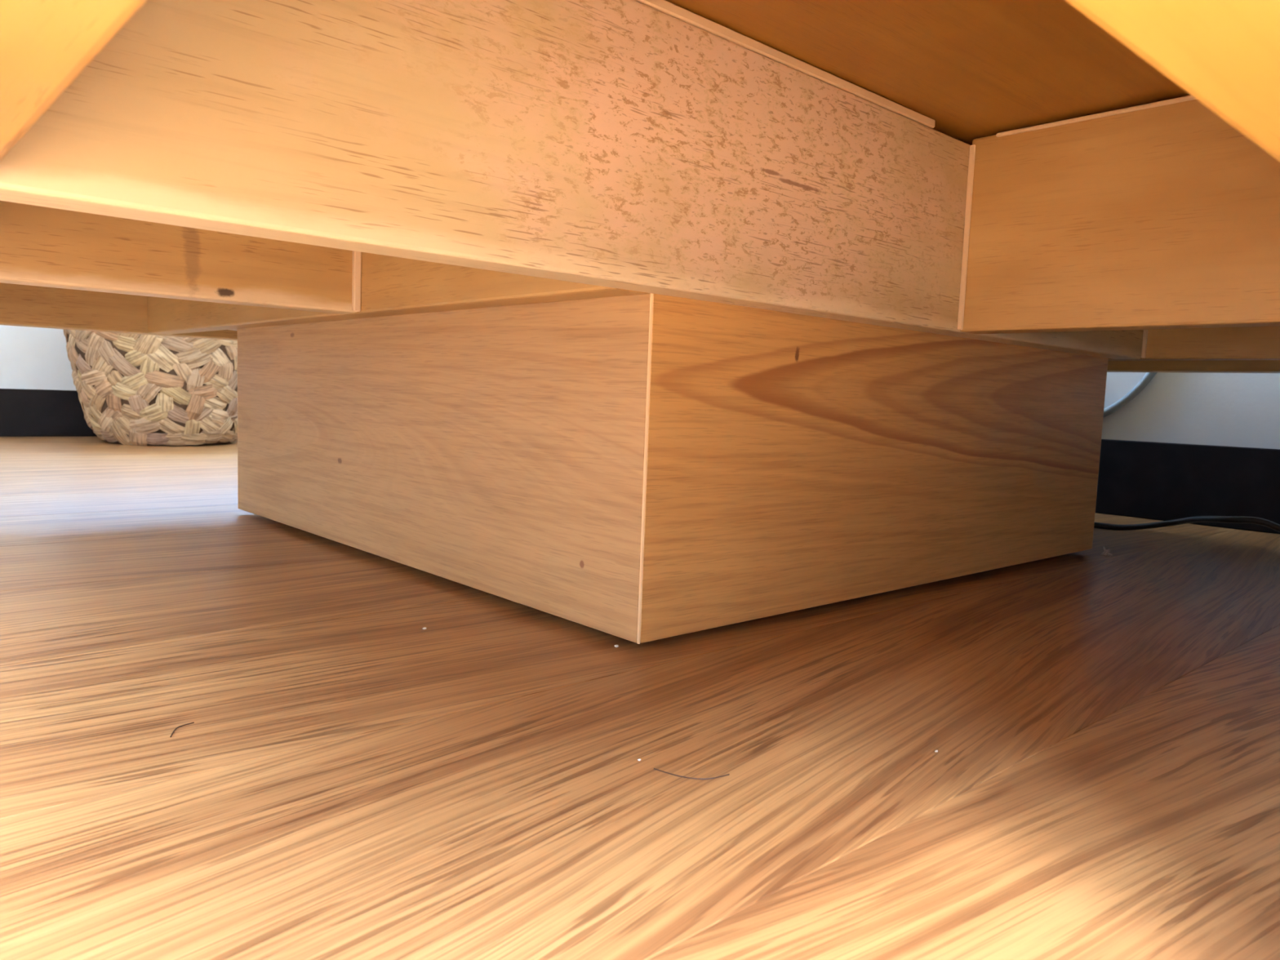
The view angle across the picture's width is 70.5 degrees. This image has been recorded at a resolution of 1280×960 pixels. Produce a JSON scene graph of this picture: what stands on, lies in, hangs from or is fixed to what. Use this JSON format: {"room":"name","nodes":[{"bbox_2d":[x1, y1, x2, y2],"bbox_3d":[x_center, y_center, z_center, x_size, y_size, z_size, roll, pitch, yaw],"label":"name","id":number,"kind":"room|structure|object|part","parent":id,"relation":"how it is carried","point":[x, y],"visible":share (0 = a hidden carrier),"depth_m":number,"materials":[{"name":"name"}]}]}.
{"room":"living room","nodes":[
{"label":"living room","id":0,"kind":"room"},
{"bbox_2d":[0,324,76,390],"bbox_3d":[-1.575,-1.312,1.932,2.470,2.670,0.160,-3,7,-42],"label":"wall","id":1,"kind":"structure","parent":0,"point":[31,357],"depth_m":2.11,"materials":[{"name":"paint"}]},
{"bbox_2d":[0,388,97,436],"bbox_3d":[-1.506,-0.152,2.025,2.297,0.109,0.012,-3,7,-42],"label":"baseboard","id":2,"kind":"structure","parent":1,"relation":"attached to","point":[23,412],"depth_m":2.12,"materials":[{"name":"black wood"}]},
{"bbox_2d":[0,436,1279,959],"bbox_3d":[-0.279,0.133,0.694,2.630,0.120,3.990,-3,7,-42],"label":"floor","id":3,"kind":"structure","parent":0,"point":[351,779],"depth_m":0.37,"materials":[{"name":"brown wood"}]},
{"bbox_2d":[62,328,237,445],"bbox_3d":[-1.078,-0.257,2.070,0.419,0.377,0.416,2,5,3],"label":"basket","id":4,"kind":"object","parent":3,"relation":"on","point":[133,389],"visible":0.57,"depth_m":1.93,"materials":[{"name":"brown wicker"}]},
{"bbox_2d":[169,721,194,737],"bbox_3d":[-0.194,0.105,0.381,0.004,0.001,0.017,3,5,4],"label":"hair","id":5,"kind":"object","parent":3,"relation":"on","point":[193,722],"visible":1,"depth_m":0.38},
{"bbox_2d":[0,0,1279,644],"bbox_3d":[0.029,-0.122,0.925,1.310,0.368,1.323,-3,7,-42],"label":"coffee table","id":6,"kind":"object","parent":3,"relation":"on","point":[637,322],"visible":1,"depth_m":0.55,"materials":[{"name":"laminate"}]},
{"bbox_3d":[-0.307,-0.213,0.818,0.026,0.139,0.914,-3,7,-42],"label":"rail","id":7,"kind":"part","parent":6,"relation":"part of","materials":[{"name":"brown wood"}]},
{"bbox_3d":[-0.211,-0.104,0.753,0.018,0.334,0.662,-3,7,-42],"label":"plinth panel","id":8,"kind":"part","parent":6,"relation":"part of","materials":[{"name":"laminate"}]},
{"bbox_3d":[0.147,-0.173,0.597,0.950,0.134,0.026,-3,7,-42],"label":"rail","id":9,"kind":"part","parent":6,"relation":"part of","materials":[{"name":"brown wood"}]},
{"bbox_3d":[0.236,-0.084,0.724,0.636,0.334,0.018,-3,7,-42],"label":"plinth panel","id":10,"kind":"part","parent":6,"relation":"part of","materials":[{"name":"laminate"}]},
{"bbox_3d":[0.379,-0.210,1.068,0.026,0.138,0.981,-3,7,-42],"label":"rail","id":11,"kind":"part","parent":6,"relation":"part of","materials":[{"name":"brown wood"}]},
{"bbox_2d":[653,768,728,779],"bbox_3d":[0.020,0.115,0.354,0.030,0.001,0.007,3,5,6],"label":"hair","id":12,"kind":"object","parent":3,"relation":"on","point":[654,768],"visible":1,"depth_m":0.35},
{"bbox_2d":[1100,546,1112,556],"bbox_3d":[0.487,0.074,0.945,0.012,0.009,0.011,-3,7,-42],"label":"tuft","id":13,"kind":"object","parent":3,"relation":"on","point":[1106,552],"visible":1,"depth_m":0.94,"materials":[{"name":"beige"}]},
{"bbox_2d":[1093,515,1279,532],"bbox_3d":[0.590,0.039,1.217,0.103,0.038,0.930,-2,6,-35],"label":"power cable","id":14,"kind":"object","parent":3,"relation":"on","point":[1228,519],"visible":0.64,"depth_m":1.10,"materials":[{"name":"black rubber"}]},
{"bbox_2d":[1101,372,1279,448],"bbox_3d":[0.630,-1.185,1.464,0.160,2.670,3.830,-3,7,-42],"label":"wall","id":15,"kind":"structure","parent":0,"point":[1241,410],"depth_m":1.25,"materials":[{"name":"paint"}]},
{"bbox_2d":[1103,372,1157,417],"bbox_3d":[0.594,-0.330,1.420,0.012,0.508,0.646,-3,7,-42],"label":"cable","id":16,"kind":"object","parent":15,"relation":"attached to","point":[1147,378],"visible":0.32,"depth_m":1.30,"materials":[{"name":"grey plastic"}]},
{"bbox_2d":[1095,439,1279,533],"bbox_3d":[0.197,-0.073,1.871,0.012,0.109,2.537,-3,7,-42],"label":"baseboard","id":17,"kind":"structure","parent":15,"relation":"attached to","point":[1148,480],"depth_m":1.25,"materials":[{"name":"black wood"}]}
]}

